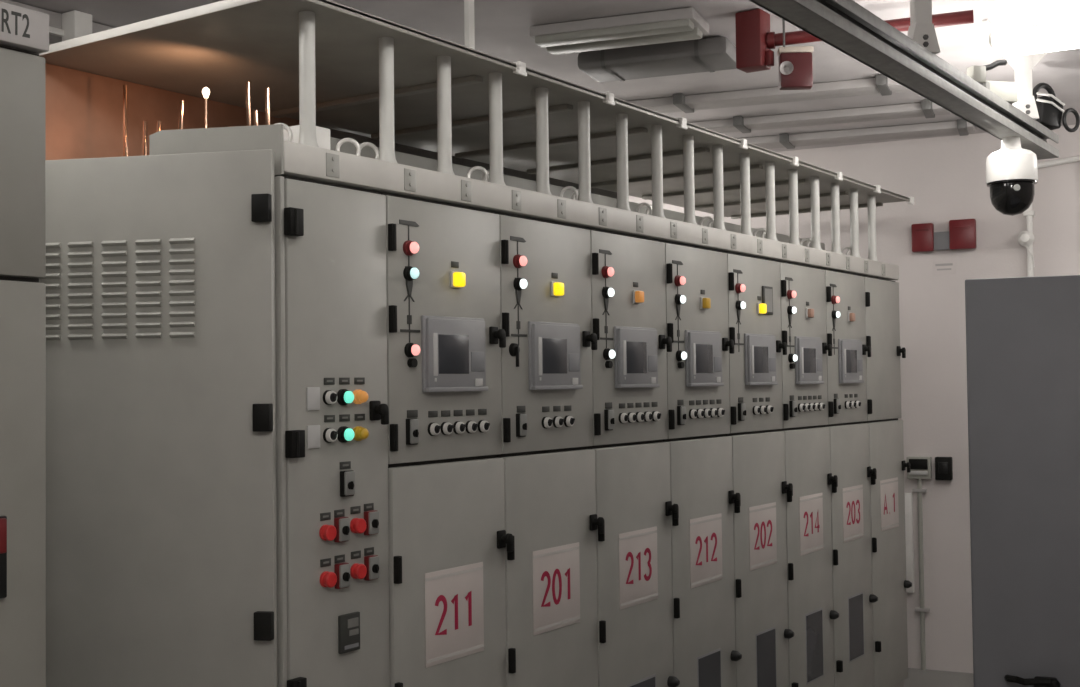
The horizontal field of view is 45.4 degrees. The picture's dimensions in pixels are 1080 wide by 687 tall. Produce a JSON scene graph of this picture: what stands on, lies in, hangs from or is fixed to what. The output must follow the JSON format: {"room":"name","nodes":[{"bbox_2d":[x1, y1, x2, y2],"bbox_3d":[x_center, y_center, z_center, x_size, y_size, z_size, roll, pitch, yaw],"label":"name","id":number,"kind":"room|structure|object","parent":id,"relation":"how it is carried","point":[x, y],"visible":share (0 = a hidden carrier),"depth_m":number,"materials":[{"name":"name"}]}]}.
{"room":"electrical room","nodes":[
{"label":"electrical room","id":0,"kind":"room"},
{"bbox_2d":[11,0,1079,151],"bbox_3d":[0.150,-1.684,4.517,8.600,0.150,13.176,-2,-2,34],"label":"ceiling","id":1,"kind":"structure","parent":0,"point":[502,27],"depth_m":6.50,"materials":[{"name":"grey paint"}]},
{"bbox_2d":[0,0,113,44],"bbox_3d":[-2.692,-1.486,5.505,0.280,0.110,2.020,-2,-2,34],"label":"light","id":2,"kind":"object","parent":1,"relation":"attached to","point":[56,32],"visible":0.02,"depth_m":5.96,"materials":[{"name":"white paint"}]},
{"bbox_2d":[62,10,91,40],"bbox_3d":[-2.151,-1.453,5.996,0.100,0.160,0.100,-2,-2,34],"label":"ceiling box","id":3,"kind":"object","parent":1,"relation":"attached to","point":[75,24],"visible":0.56,"depth_m":5.96,"materials":[{"name":"white paint"}]},
{"bbox_2d":[464,0,474,49],"bbox_3d":[-0.287,-1.314,5.244,0.060,0.535,0.080,-2,-2,34],"label":"hanger","id":4,"kind":"object","parent":1,"relation":"hanging from","point":[469,29],"visible":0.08,"depth_m":5.23,"materials":[{"name":"white paint"}]},
{"bbox_2d":[530,7,708,54],"bbox_3d":[0.388,-1.512,6.299,0.820,0.085,0.320,-1,-2,21],"label":"light","id":5,"kind":"object","parent":1,"relation":"attached to","point":[683,24],"visible":1,"depth_m":6.20,"materials":[{"name":"grey plastic"}]},
{"bbox_2d":[577,36,736,81],"bbox_3d":[0.630,-1.491,6.799,0.810,0.104,0.372,-1,-2,21],"label":"light","id":6,"kind":"object","parent":1,"relation":"hanging from","point":[712,54],"visible":0.84,"depth_m":6.68,"materials":[{"name":"grey metal"}]},
{"bbox_2d":[627,74,911,112],"bbox_3d":[0.400,-1.468,8.196,3.820,0.062,0.390,-1,-2,21],"label":"ceiling light","id":7,"kind":"object","parent":1,"relation":"attached to","point":[883,85],"visible":0.48,"depth_m":7.76,"materials":[{"name":"grey metal"}]},
{"bbox_2d":[777,19,813,89],"bbox_3d":[1.198,-1.385,6.050,0.164,0.373,0.113,-1,-2,3],"label":"fire alarm","id":8,"kind":"object","parent":1,"relation":"hanging from","point":[795,62],"visible":0.99,"depth_m":6.03,"materials":[{"name":"red plastic"}]},
{"bbox_2d":[689,100,950,132],"bbox_3d":[0.844,-1.452,8.891,3.770,0.062,0.390,-1,-2,21],"label":"cable tray","id":9,"kind":"object","parent":1,"relation":"attached to","point":[926,108],"visible":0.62,"depth_m":8.43,"materials":[{"name":"grey metal"}]},
{"bbox_2d":[735,9,973,72],"bbox_3d":[1.443,-1.443,5.968,1.068,0.268,0.146,-1,-2,19],"label":"pipe","id":10,"kind":"object","parent":1,"relation":"attached to","point":[755,41],"visible":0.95,"depth_m":6.06,"materials":[{"name":"metal"}]},
{"bbox_2d":[737,119,974,148],"bbox_3d":[1.246,-1.438,9.530,3.720,0.062,0.410,-1,-2,21],"label":"cable tray","id":11,"kind":"object","parent":1,"relation":"attached to","point":[962,127],"visible":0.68,"depth_m":9.04,"materials":[{"name":"grey metal"}]},
{"bbox_2d":[749,0,1058,159],"bbox_3d":[1.170,-1.362,4.810,0.222,0.500,6.220,-2,-2,34],"label":"cable tray","id":12,"kind":"object","parent":1,"relation":"hanging from","point":[911,60],"visible":0.86,"depth_m":5.44,"materials":[{"name":"metal"}]},
{"bbox_2d":[967,60,1006,84],"bbox_3d":[2.138,-1.289,6.157,0.197,0.144,0.060,0,-2,-16],"label":"junction box","id":13,"kind":"object","parent":12,"relation":"on","point":[977,73],"visible":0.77,"depth_m":6.12,"materials":[{"name":"grey plastic"}]},
{"bbox_2d":[989,81,1017,103],"bbox_3d":[2.302,-1.260,6.470,0.180,0.100,0.060,0,-2,-16],"label":"box","id":14,"kind":"object","parent":12,"relation":"on","point":[1008,91],"visible":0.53,"depth_m":6.45,"materials":[{"name":"grey plastic"}]},
{"bbox_2d":[986,137,1037,215],"bbox_3d":[2.460,-0.868,6.728,0.256,0.405,0.256,-2,-2,34],"label":"dome camera","id":15,"kind":"object","parent":12,"relation":"hanging from","point":[1012,170],"visible":1,"depth_m":6.64,"materials":[{"name":"white paint"}]},
{"bbox_2d":[1033,83,1079,131],"bbox_3d":[2.871,-1.321,7.236,0.297,0.284,0.123,0,-2,-21],"label":"power adapter","id":16,"kind":"object","parent":12,"relation":"on","point":[1050,109],"visible":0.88,"depth_m":7.19,"materials":[{"name":"black plastic"}]},
{"bbox_2d":[982,14,1079,56],"bbox_3d":[2.768,-1.510,6.010,1.340,0.168,0.349,-2,-2,27],"label":"strip light","id":17,"kind":"object","parent":1,"relation":"hanging from","point":[1035,34],"visible":1,"depth_m":6.22,"materials":[{"name":"white paint"}]},
{"bbox_2d":[629,124,1079,672],"bbox_3d":[3.388,0.416,9.179,8.308,3.850,0.198,-2,-2,26],"label":"wall","id":18,"kind":"structure","parent":0,"point":[945,176],"depth_m":9.31,"materials":[{"name":"white paint"}]},
{"bbox_2d":[905,493,913,592],"bbox_3d":[2.664,1.447,9.379,0.095,0.720,0.040,-2,-2,26],"label":"cable cover","id":19,"kind":"object","parent":18,"relation":"attached to","point":[908,496],"visible":0.53,"depth_m":9.35,"materials":[{"name":"metal"}]},
{"bbox_2d":[906,456,931,478],"bbox_3d":[2.744,0.899,9.337,0.170,0.160,0.068,-2,-2,26],"label":"wall socket","id":20,"kind":"object","parent":18,"relation":"attached to","point":[921,467],"visible":0.83,"depth_m":9.31,"materials":[{"name":"grey plastic"}]},
{"bbox_2d":[912,479,929,669],"bbox_3d":[2.758,1.669,9.324,0.100,1.369,0.045,-2,-2,26],"label":"conduit","id":21,"kind":"object","parent":18,"relation":"attached to","point":[919,490],"visible":1,"depth_m":9.31,"materials":[{"name":"grey plastic"}]},
{"bbox_2d":[911,219,976,252],"bbox_3d":[2.906,-0.774,9.282,0.444,0.217,0.094,-2,-2,26],"label":"beacon","id":22,"kind":"object","parent":18,"relation":"attached to","point":[961,235],"visible":1,"depth_m":9.27,"materials":[{"name":"red plastic"}]},
{"bbox_2d":[935,457,952,479],"bbox_3d":[2.899,0.898,9.261,0.115,0.165,0.066,-2,-2,26],"label":"switch box","id":23,"kind":"object","parent":18,"relation":"attached to","point":[943,465],"visible":1,"depth_m":9.24,"materials":[{"name":"black plastic"}]},
{"bbox_2d":[933,260,955,274],"bbox_3d":[2.919,-0.549,9.319,0.160,0.100,0.006,-2,-2,26],"label":"notice","id":24,"kind":"object","parent":18,"relation":"attached to","point":[947,266],"visible":1,"depth_m":9.32,"materials":[{"name":"paper"}]},
{"bbox_2d":[935,263,952,270],"bbox_3d":[2.919,-0.553,9.318,0.120,0.048,0.002,-2,-2,26],"label":"print","id":25,"kind":"object","parent":24,"relation":"attached to","point":[938,266],"depth_m":9.32},
{"bbox_2d":[1023,156,1079,276],"bbox_3d":[3.629,0.094,8.928,0.488,2.774,0.052,-2,-2,26],"label":"conduit","id":26,"kind":"object","parent":18,"relation":"attached to","point":[1029,213],"visible":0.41,"depth_m":9.02,"materials":[{"name":"white paint"}]},
{"bbox_2d":[1017,231,1034,266],"bbox_3d":[3.395,-0.661,8.998,0.112,0.256,0.094,-1,-2,12],"label":"detector","id":27,"kind":"object","parent":26,"relation":"attached to","point":[1025,238],"visible":1,"depth_m":8.99,"materials":[{"name":"white paint"}]},
{"bbox_2d":[904,668,973,686],"bbox_3d":[0.198,2.314,4.399,8.600,0.150,13.176,-2,-2,34],"label":"floor","id":28,"kind":"structure","parent":0,"point":[916,677],"depth_m":9.01,"materials":[{"name":"concrete"}]},
{"bbox_2d":[0,2,48,686],"bbox_3d":[-1.978,0.700,3.267,1.360,3.062,0.800,-2,-2,34],"label":"tall cabinet","id":29,"kind":"object","parent":28,"relation":"on","point":[24,32],"visible":1,"depth_m":3.21,"materials":[{"name":"grey metal"}]},
{"bbox_2d":[0,515,6,598],"bbox_3d":[-1.320,0.517,3.087,0.060,0.200,0.116,-2,-2,34],"label":"switch","id":30,"kind":"object","parent":29,"relation":"attached to","point":[3,518],"depth_m":3.13,"materials":[{"name":"red plastic"}]},
{"bbox_2d":[39,149,389,686],"bbox_3d":[-1.262,0.839,4.324,1.348,2.830,0.859,-2,-2,34],"label":"tall cabinet","id":31,"kind":"object","parent":28,"relation":"on","point":[217,411],"visible":0.99,"depth_m":4.00,"materials":[{"name":"grey metal"}]},
{"bbox_2d":[123,85,127,156],"bbox_3d":[-1.530,-0.721,4.759,0.028,0.468,0.024,-2,-2,34],"label":"bar","id":32,"kind":"object","parent":31,"relation":"on","point":[125,113],"visible":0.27,"depth_m":4.76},
{"bbox_2d":[143,121,146,155],"bbox_3d":[-1.437,-0.650,4.694,0.028,0.320,0.024,-2,-2,34],"label":"bar","id":33,"kind":"object","parent":31,"relation":"on","point":[144,122],"visible":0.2,"depth_m":4.69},
{"bbox_2d":[45,63,298,159],"bbox_3d":[-1.445,-0.745,5.270,0.010,0.544,1.380,-2,-2,34],"label":"wall","id":34,"kind":"structure","parent":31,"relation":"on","point":[84,110],"depth_m":4.95,"materials":[{"name":"paint"}]},
{"bbox_2d":[178,100,183,128],"bbox_3d":[-1.286,-0.680,4.592,0.056,0.371,0.024,-2,-2,34],"label":"bar","id":35,"kind":"object","parent":31,"relation":"on","point":[181,107],"visible":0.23,"depth_m":4.58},
{"bbox_2d":[202,87,209,127],"bbox_3d":[-1.167,-0.699,4.511,0.060,0.400,0.060,-2,-2,34],"label":"lamp","id":36,"kind":"object","parent":31,"relation":"on","point":[205,91],"visible":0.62,"depth_m":4.51,"materials":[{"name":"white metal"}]},
{"bbox_2d":[246,81,250,125],"bbox_3d":[-0.992,-0.698,4.392,0.028,0.388,0.024,-2,-2,34],"label":"bar","id":37,"kind":"object","parent":31,"relation":"on","point":[248,84],"visible":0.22,"depth_m":4.39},
{"bbox_2d":[265,87,269,124],"bbox_3d":[-0.918,-0.685,4.354,0.028,0.358,0.024,-2,-2,34],"label":"bar","id":38,"kind":"object","parent":31,"relation":"on","point":[267,90],"visible":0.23,"depth_m":4.35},
{"bbox_2d":[323,390,336,404],"bbox_3d":[-0.661,0.171,4.095,0.034,0.046,0.047,-2,-2,34],"label":"switch","id":39,"kind":"object","parent":31,"relation":"attached to","point":[329,396],"depth_m":4.09,"materials":[{"name":"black plastic"}]},
{"bbox_2d":[323,428,337,442],"bbox_3d":[-0.660,0.291,4.092,0.034,0.046,0.047,-2,-2,34],"label":"switch","id":40,"kind":"object","parent":31,"relation":"attached to","point":[330,435],"depth_m":4.08,"materials":[{"name":"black plastic"}]},
{"bbox_2d":[334,563,349,588],"bbox_3d":[-0.625,0.742,4.116,0.040,0.078,0.050,-2,-2,34],"label":"switch","id":41,"kind":"object","parent":31,"relation":"attached to","point":[342,570],"depth_m":4.10,"materials":[{"name":"black plastic"}]},
{"bbox_2d":[334,517,349,542],"bbox_3d":[-0.627,0.595,4.121,0.040,0.078,0.050,-2,-2,34],"label":"switch","id":42,"kind":"object","parent":31,"relation":"attached to","point":[342,524],"depth_m":4.11,"materials":[{"name":"black plastic"}]},
{"bbox_2d":[337,389,353,404],"bbox_3d":[-0.621,0.172,4.147,0.042,0.052,0.053,-2,-2,34],"label":"lamp","id":43,"kind":"object","parent":31,"relation":"attached to","point":[344,396],"depth_m":4.13,"materials":[{"name":"green plastic"}]},
{"bbox_2d":[337,426,354,442],"bbox_3d":[-0.619,0.292,4.144,0.042,0.052,0.053,-2,-2,34],"label":"lamp","id":44,"kind":"object","parent":31,"relation":"attached to","point":[346,434],"depth_m":4.13,"materials":[{"name":"green plastic"}]},
{"bbox_2d":[340,470,354,496],"bbox_3d":[-0.614,0.451,4.149,0.038,0.082,0.050,-2,-2,34],"label":"switch","id":45,"kind":"object","parent":31,"relation":"attached to","point":[347,477],"depth_m":4.13,"materials":[{"name":"black plastic"}]},
{"bbox_2d":[353,426,368,440],"bbox_3d":[-0.580,0.294,4.202,0.042,0.048,0.048,-2,-2,34],"label":"lamp","id":46,"kind":"object","parent":31,"relation":"attached to","point":[361,433],"depth_m":4.19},
{"bbox_2d":[353,389,368,403],"bbox_3d":[-0.581,0.174,4.205,0.042,0.048,0.048,-2,-2,34],"label":"lamp","id":47,"kind":"object","parent":31,"relation":"attached to","point":[361,396],"depth_m":4.19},
{"bbox_2d":[364,510,378,534],"bbox_3d":[-0.548,0.589,4.237,0.040,0.078,0.050,-2,-2,34],"label":"switch","id":48,"kind":"object","parent":31,"relation":"attached to","point":[371,517],"depth_m":4.22,"materials":[{"name":"black plastic"}]},
{"bbox_2d":[364,555,379,580],"bbox_3d":[-0.546,0.736,4.232,0.040,0.078,0.050,-2,-2,34],"label":"switch","id":49,"kind":"object","parent":31,"relation":"attached to","point":[371,562],"depth_m":4.22,"materials":[{"name":"black plastic"}]},
{"bbox_2d":[39,0,913,279],"bbox_3d":[0.323,-0.738,6.694,1.388,0.572,5.824,-2,-2,34],"label":"frame","id":50,"kind":"object","parent":31,"relation":"on","point":[409,112],"visible":0.97,"depth_m":5.23,"materials":[{"name":"white paint"}]},
{"bbox_2d":[283,125,329,149],"bbox_3d":[-0.795,-0.675,4.378,0.120,0.113,0.120,-2,-2,34],"label":"box","id":51,"kind":"object","parent":50,"relation":"on","point":[322,134],"visible":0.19,"depth_m":4.35,"materials":[{"name":"white paint"}]},
{"bbox_2d":[381,193,513,686],"bbox_3d":[-0.831,0.888,4.945,1.360,2.758,0.648,-2,-2,34],"label":"tall cabinet","id":52,"kind":"object","parent":28,"relation":"on","point":[448,538],"visible":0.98,"depth_m":4.58,"materials":[{"name":"grey metal"}]},
{"bbox_2d":[403,266,418,280],"bbox_3d":[-0.438,-0.241,4.436,0.042,0.050,0.051,-2,-2,34],"label":"lamp","id":53,"kind":"object","parent":52,"relation":"attached to","point":[410,273],"depth_m":4.42,"materials":[{"name":"white plastic"}]},
{"bbox_2d":[403,240,418,255],"bbox_3d":[-0.439,-0.329,4.439,0.042,0.052,0.053,-2,-2,34],"label":"lamp","id":54,"kind":"object","parent":52,"relation":"attached to","point":[410,247],"depth_m":4.43,"materials":[{"name":"red plastic"}]},
{"bbox_2d":[404,343,419,356],"bbox_3d":[-0.433,0.022,4.430,0.042,0.050,0.051,-2,-2,34],"label":"lamp","id":55,"kind":"object","parent":52,"relation":"attached to","point":[410,349],"depth_m":4.42,"materials":[{"name":"red plastic"}]},
{"bbox_2d":[406,418,418,444],"bbox_3d":[-0.432,0.302,4.423,0.038,0.090,0.046,-2,-2,34],"label":"switch","id":56,"kind":"object","parent":52,"relation":"attached to","point":[412,424],"depth_m":4.41,"materials":[{"name":"black plastic"}]},
{"bbox_2d":[428,423,440,435],"bbox_3d":[-0.366,0.300,4.523,0.034,0.046,0.047,-2,-2,34],"label":"switch","id":57,"kind":"object","parent":52,"relation":"attached to","point":[433,428],"depth_m":4.51,"materials":[{"name":"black plastic"}]},
{"bbox_2d":[440,422,453,434],"bbox_3d":[-0.326,0.302,4.583,0.034,0.046,0.047,-2,-2,34],"label":"switch","id":58,"kind":"object","parent":52,"relation":"attached to","point":[446,428],"depth_m":4.57,"materials":[{"name":"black plastic"}]},
{"bbox_2d":[450,271,465,287],"bbox_3d":[-0.294,-0.231,4.655,0.034,0.060,0.060,-2,-2,34],"label":"lamp","id":59,"kind":"object","parent":52,"relation":"attached to","point":[457,278],"depth_m":4.64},
{"bbox_2d":[453,421,465,433],"bbox_3d":[-0.285,0.303,4.642,0.034,0.046,0.047,-2,-2,34],"label":"switch","id":60,"kind":"object","parent":52,"relation":"attached to","point":[459,427],"depth_m":4.63,"materials":[{"name":"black plastic"}]},
{"bbox_2d":[465,421,477,432],"bbox_3d":[-0.245,0.304,4.702,0.034,0.046,0.047,-2,-2,34],"label":"switch","id":61,"kind":"object","parent":52,"relation":"attached to","point":[471,426],"depth_m":4.69,"materials":[{"name":"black plastic"}]},
{"bbox_2d":[478,420,489,432],"bbox_3d":[-0.203,0.306,4.763,0.034,0.046,0.047,-2,-2,34],"label":"switch","id":62,"kind":"object","parent":52,"relation":"attached to","point":[483,425],"depth_m":4.75,"materials":[{"name":"white plastic"}]},
{"bbox_2d":[495,212,604,686],"bbox_3d":[-0.464,0.899,5.484,1.360,2.758,0.648,-2,-2,34],"label":"tall cabinet","id":63,"kind":"object","parent":28,"relation":"on","point":[552,521],"visible":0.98,"depth_m":5.12,"materials":[{"name":"grey metal"}]},
{"bbox_2d":[509,343,519,366],"bbox_3d":[-0.093,0.044,4.943,0.028,0.092,0.052,-2,-2,34],"label":"switch","id":64,"kind":"object","parent":63,"relation":"attached to","point":[514,348],"depth_m":4.94,"materials":[{"name":"black plastic"}]},
{"bbox_2d":[513,278,526,290],"bbox_3d":[-0.071,-0.230,4.975,0.042,0.050,0.051,-2,-2,34],"label":"lamp","id":65,"kind":"object","parent":63,"relation":"attached to","point":[519,284],"depth_m":4.96,"materials":[{"name":"white plastic"}]},
{"bbox_2d":[513,254,526,267],"bbox_3d":[-0.072,-0.318,4.978,0.042,0.052,0.053,-2,-2,34],"label":"lamp","id":66,"kind":"object","parent":63,"relation":"attached to","point":[519,260],"depth_m":4.97,"materials":[{"name":"red plastic"}]},
{"bbox_2d":[516,413,526,436],"bbox_3d":[-0.065,0.314,4.962,0.038,0.090,0.046,-2,-2,34],"label":"switch","id":67,"kind":"object","parent":63,"relation":"attached to","point":[521,418],"depth_m":4.95,"materials":[{"name":"black plastic"}]},
{"bbox_2d":[542,417,552,427],"bbox_3d":[0.033,0.313,5.110,0.034,0.046,0.047,-2,-2,34],"label":"switch","id":68,"kind":"object","parent":63,"relation":"attached to","point":[547,422],"depth_m":5.10,"materials":[{"name":"white plastic"}]},
{"bbox_2d":[551,281,563,296],"bbox_3d":[0.073,-0.219,5.194,0.034,0.060,0.060,-2,-2,34],"label":"lamp","id":69,"kind":"object","parent":63,"relation":"attached to","point":[557,287],"depth_m":5.18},
{"bbox_2d":[553,416,563,427],"bbox_3d":[0.078,0.315,5.176,0.034,0.046,0.047,-2,-2,34],"label":"switch","id":70,"kind":"object","parent":63,"relation":"attached to","point":[558,421],"depth_m":5.17,"materials":[{"name":"white plastic"}]},
{"bbox_2d":[564,416,574,426],"bbox_3d":[0.124,0.316,5.243,0.034,0.046,0.047,-2,-2,34],"label":"switch","id":71,"kind":"object","parent":63,"relation":"attached to","point":[568,420],"depth_m":5.23,"materials":[{"name":"white plastic"}]},
{"bbox_2d":[586,228,679,686],"bbox_3d":[-0.097,0.911,6.023,1.360,2.758,0.648,-2,-2,34],"label":"tall cabinet","id":72,"kind":"object","parent":28,"relation":"on","point":[628,287],"visible":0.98,"depth_m":5.66,"materials":[{"name":"grey metal"}]},
{"bbox_2d":[601,266,613,277],"bbox_3d":[0.295,-0.306,5.516,0.042,0.052,0.053,-2,-2,34],"label":"lamp","id":73,"kind":"object","parent":72,"relation":"attached to","point":[606,271],"depth_m":5.50,"materials":[{"name":"red plastic"}]},
{"bbox_2d":[602,287,614,297],"bbox_3d":[0.296,-0.218,5.514,0.042,0.050,0.051,-2,-2,34],"label":"lamp","id":74,"kind":"object","parent":72,"relation":"attached to","point":[607,292],"depth_m":5.50,"materials":[{"name":"white plastic"}]},
{"bbox_2d":[604,409,614,430],"bbox_3d":[0.302,0.326,5.501,0.038,0.090,0.046,-2,-2,34],"label":"switch","id":75,"kind":"object","parent":72,"relation":"attached to","point":[609,421],"depth_m":5.49,"materials":[{"name":"black plastic"}]},
{"bbox_2d":[603,348,615,359],"bbox_3d":[0.300,0.046,5.508,0.042,0.050,0.051,-2,-2,34],"label":"lamp","id":76,"kind":"object","parent":72,"relation":"attached to","point":[608,354],"depth_m":5.49,"materials":[{"name":"white plastic"}]},
{"bbox_2d":[619,413,628,422],"bbox_3d":[0.367,0.324,5.601,0.034,0.046,0.047,-2,-2,34],"label":"switch","id":77,"kind":"object","parent":72,"relation":"attached to","point":[623,417],"depth_m":5.59,"materials":[{"name":"white plastic"}]},
{"bbox_2d":[627,412,636,422],"bbox_3d":[0.408,0.325,5.660,0.034,0.046,0.047,-2,-2,34],"label":"switch","id":78,"kind":"object","parent":72,"relation":"attached to","point":[632,418],"depth_m":5.65,"materials":[{"name":"white plastic"}]},
{"bbox_2d":[633,290,643,303],"bbox_3d":[0.440,-0.208,5.732,0.034,0.060,0.060,-2,-2,34],"label":"lamp","id":79,"kind":"object","parent":72,"relation":"attached to","point":[638,295],"depth_m":5.72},
{"bbox_2d":[636,412,644,421],"bbox_3d":[0.449,0.326,5.720,0.034,0.046,0.047,-2,-2,34],"label":"switch","id":80,"kind":"object","parent":72,"relation":"attached to","point":[640,415],"depth_m":5.71,"materials":[{"name":"white plastic"}]},
{"bbox_2d":[644,411,652,421],"bbox_3d":[0.489,0.328,5.779,0.034,0.046,0.047,-2,-2,34],"label":"switch","id":81,"kind":"object","parent":72,"relation":"attached to","point":[648,415],"depth_m":5.77,"materials":[{"name":"white plastic"}]},
{"bbox_2d":[652,411,660,420],"bbox_3d":[0.531,0.329,5.841,0.034,0.046,0.047,-2,-2,34],"label":"switch","id":82,"kind":"object","parent":72,"relation":"attached to","point":[656,414],"depth_m":5.83,"materials":[{"name":"white plastic"}]},
{"bbox_2d":[661,241,741,686],"bbox_3d":[0.270,0.923,6.562,1.360,2.758,0.648,-2,-2,34],"label":"tall cabinet","id":83,"kind":"object","parent":28,"relation":"on","point":[696,279],"visible":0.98,"depth_m":6.19,"materials":[{"name":"grey metal"}]},
{"bbox_2d":[674,275,685,285],"bbox_3d":[0.662,-0.295,6.055,0.042,0.052,0.053,-2,-2,34],"label":"lamp","id":84,"kind":"object","parent":83,"relation":"attached to","point":[679,280],"depth_m":6.04,"materials":[{"name":"red plastic"}]},
{"bbox_2d":[675,294,685,304],"bbox_3d":[0.663,-0.207,6.053,0.042,0.050,0.051,-2,-2,34],"label":"lamp","id":85,"kind":"object","parent":83,"relation":"attached to","point":[680,299],"depth_m":6.04,"materials":[{"name":"white plastic"}]},
{"bbox_2d":[677,406,685,424],"bbox_3d":[0.668,0.337,6.040,0.038,0.090,0.046,-2,-2,34],"label":"switch","id":86,"kind":"object","parent":83,"relation":"attached to","point":[681,410],"depth_m":6.03,"materials":[{"name":"black plastic"}]},
{"bbox_2d":[676,350,686,360],"bbox_3d":[0.667,0.057,6.046,0.042,0.050,0.051,-2,-2,34],"label":"lamp","id":87,"kind":"object","parent":83,"relation":"attached to","point":[681,355],"depth_m":6.03,"materials":[{"name":"white plastic"}]},
{"bbox_2d":[689,409,697,418],"bbox_3d":[0.734,0.335,6.140,0.034,0.046,0.047,-2,-2,34],"label":"switch","id":88,"kind":"object","parent":83,"relation":"attached to","point":[693,413],"depth_m":6.13,"materials":[{"name":"white plastic"}]},
{"bbox_2d":[696,409,704,417],"bbox_3d":[0.775,0.337,6.199,0.034,0.046,0.047,-2,-2,34],"label":"switch","id":89,"kind":"object","parent":83,"relation":"attached to","point":[701,412],"depth_m":6.19,"materials":[{"name":"white plastic"}]},
{"bbox_2d":[700,297,710,309],"bbox_3d":[0.807,-0.196,6.271,0.034,0.060,0.060,-2,-2,34],"label":"lamp","id":90,"kind":"object","parent":83,"relation":"attached to","point":[705,302],"depth_m":6.26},
{"bbox_2d":[703,408,711,417],"bbox_3d":[0.815,0.338,6.259,0.034,0.046,0.047,-2,-2,34],"label":"switch","id":91,"kind":"object","parent":83,"relation":"attached to","point":[708,412],"depth_m":6.25,"materials":[{"name":"white plastic"}]},
{"bbox_2d":[710,408,718,416],"bbox_3d":[0.856,0.339,6.318,0.034,0.046,0.047,-2,-2,34],"label":"switch","id":92,"kind":"object","parent":83,"relation":"attached to","point":[714,413],"depth_m":6.31,"materials":[{"name":"white plastic"}]},
{"bbox_2d":[723,252,793,686],"bbox_3d":[0.636,0.934,7.101,1.360,2.758,0.648,-2,-2,34],"label":"tall cabinet","id":93,"kind":"object","parent":28,"relation":"on","point":[762,633],"visible":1,"depth_m":6.73,"materials":[{"name":"grey metal"}]},
{"bbox_2d":[735,283,745,292],"bbox_3d":[1.028,-0.283,6.594,0.042,0.052,0.053,-2,-2,34],"label":"lamp","id":94,"kind":"object","parent":93,"relation":"attached to","point":[739,287],"depth_m":6.58,"materials":[{"name":"red plastic"}]},
{"bbox_2d":[736,300,745,309],"bbox_3d":[1.029,-0.195,6.592,0.042,0.050,0.051,-2,-2,34],"label":"lamp","id":95,"kind":"object","parent":93,"relation":"attached to","point":[740,305],"depth_m":6.58,"materials":[{"name":"white plastic"}]},
{"bbox_2d":[738,403,745,420],"bbox_3d":[1.035,0.349,6.578,0.038,0.090,0.046,-2,-2,34],"label":"switch","id":96,"kind":"object","parent":93,"relation":"attached to","point":[741,406],"depth_m":6.56,"materials":[{"name":"black plastic"}]},
{"bbox_2d":[757,303,766,314],"bbox_3d":[1.173,-0.184,6.810,0.034,0.060,0.060,-2,-2,34],"label":"lamp","id":97,"kind":"object","parent":93,"relation":"attached to","point":[761,307],"depth_m":6.79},
{"bbox_2d":[776,261,838,686],"bbox_3d":[1.003,0.946,7.640,1.360,2.758,0.648,-2,-2,34],"label":"tall cabinet","id":98,"kind":"object","parent":28,"relation":"on","point":[811,614],"visible":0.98,"depth_m":7.27,"materials":[{"name":"grey metal"}]},
{"bbox_2d":[787,290,795,298],"bbox_3d":[1.395,-0.272,7.133,0.042,0.052,0.053,-2,-2,34],"label":"lamp","id":99,"kind":"object","parent":98,"relation":"attached to","point":[791,294],"depth_m":7.12,"materials":[{"name":"red plastic"}]},
{"bbox_2d":[787,306,796,314],"bbox_3d":[1.396,-0.184,7.130,0.042,0.050,0.051,-2,-2,34],"label":"lamp","id":100,"kind":"object","parent":98,"relation":"attached to","point":[791,310],"depth_m":7.12,"materials":[{"name":"white plastic"}]},
{"bbox_2d":[789,401,796,416],"bbox_3d":[1.402,0.360,7.117,0.038,0.090,0.046,-2,-2,34],"label":"switch","id":101,"kind":"object","parent":98,"relation":"attached to","point":[792,404],"depth_m":7.10,"materials":[{"name":"black plastic"}]},
{"bbox_2d":[788,354,797,362],"bbox_3d":[1.401,0.080,7.124,0.042,0.050,0.051,-2,-2,34],"label":"lamp","id":102,"kind":"object","parent":98,"relation":"attached to","point":[792,358],"depth_m":7.11,"materials":[{"name":"white plastic"}]},
{"bbox_2d":[806,308,813,318],"bbox_3d":[1.540,-0.173,7.349,0.034,0.060,0.060,-2,-2,34],"label":"lamp","id":103,"kind":"object","parent":98,"relation":"attached to","point":[809,311],"depth_m":7.33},
{"bbox_2d":[822,269,877,686],"bbox_3d":[1.370,0.957,8.179,1.360,2.758,0.648,-2,-2,34],"label":"tall cabinet","id":104,"kind":"object","parent":28,"relation":"on","point":[853,598],"visible":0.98,"depth_m":7.80,"materials":[{"name":"grey metal"}]},
{"bbox_2d":[831,295,839,303],"bbox_3d":[1.762,-0.260,7.672,0.042,0.052,0.053,-2,-2,34],"label":"lamp","id":105,"kind":"object","parent":104,"relation":"attached to","point":[835,299],"depth_m":7.66,"materials":[{"name":"red plastic"}]},
{"bbox_2d":[834,399,840,413],"bbox_3d":[1.769,0.372,7.656,0.038,0.090,0.046,-2,-2,34],"label":"switch","id":106,"kind":"object","parent":104,"relation":"attached to","point":[837,406],"depth_m":7.64,"materials":[{"name":"black plastic"}]},
{"bbox_2d":[848,312,855,321],"bbox_3d":[1.907,-0.161,7.888,0.034,0.060,0.060,-2,-2,34],"label":"lamp","id":107,"kind":"object","parent":104,"relation":"attached to","point":[851,316],"depth_m":7.87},
{"bbox_2d":[861,275,911,686],"bbox_3d":[1.746,0.969,8.732,1.360,2.758,0.682,-2,-2,34],"label":"tall cabinet","id":108,"kind":"object","parent":28,"relation":"on","point":[882,319],"visible":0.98,"depth_m":8.35,"materials":[{"name":"grey metal"}]},
{"bbox_2d":[965,275,1079,686],"bbox_3d":[2.249,1.012,5.263,0.800,2.455,2.057,-1,-2,22],"label":"tall cabinet","id":109,"kind":"object","parent":28,"relation":"on","point":[1023,333],"visible":1,"depth_m":4.46,"materials":[{"name":"metal"}]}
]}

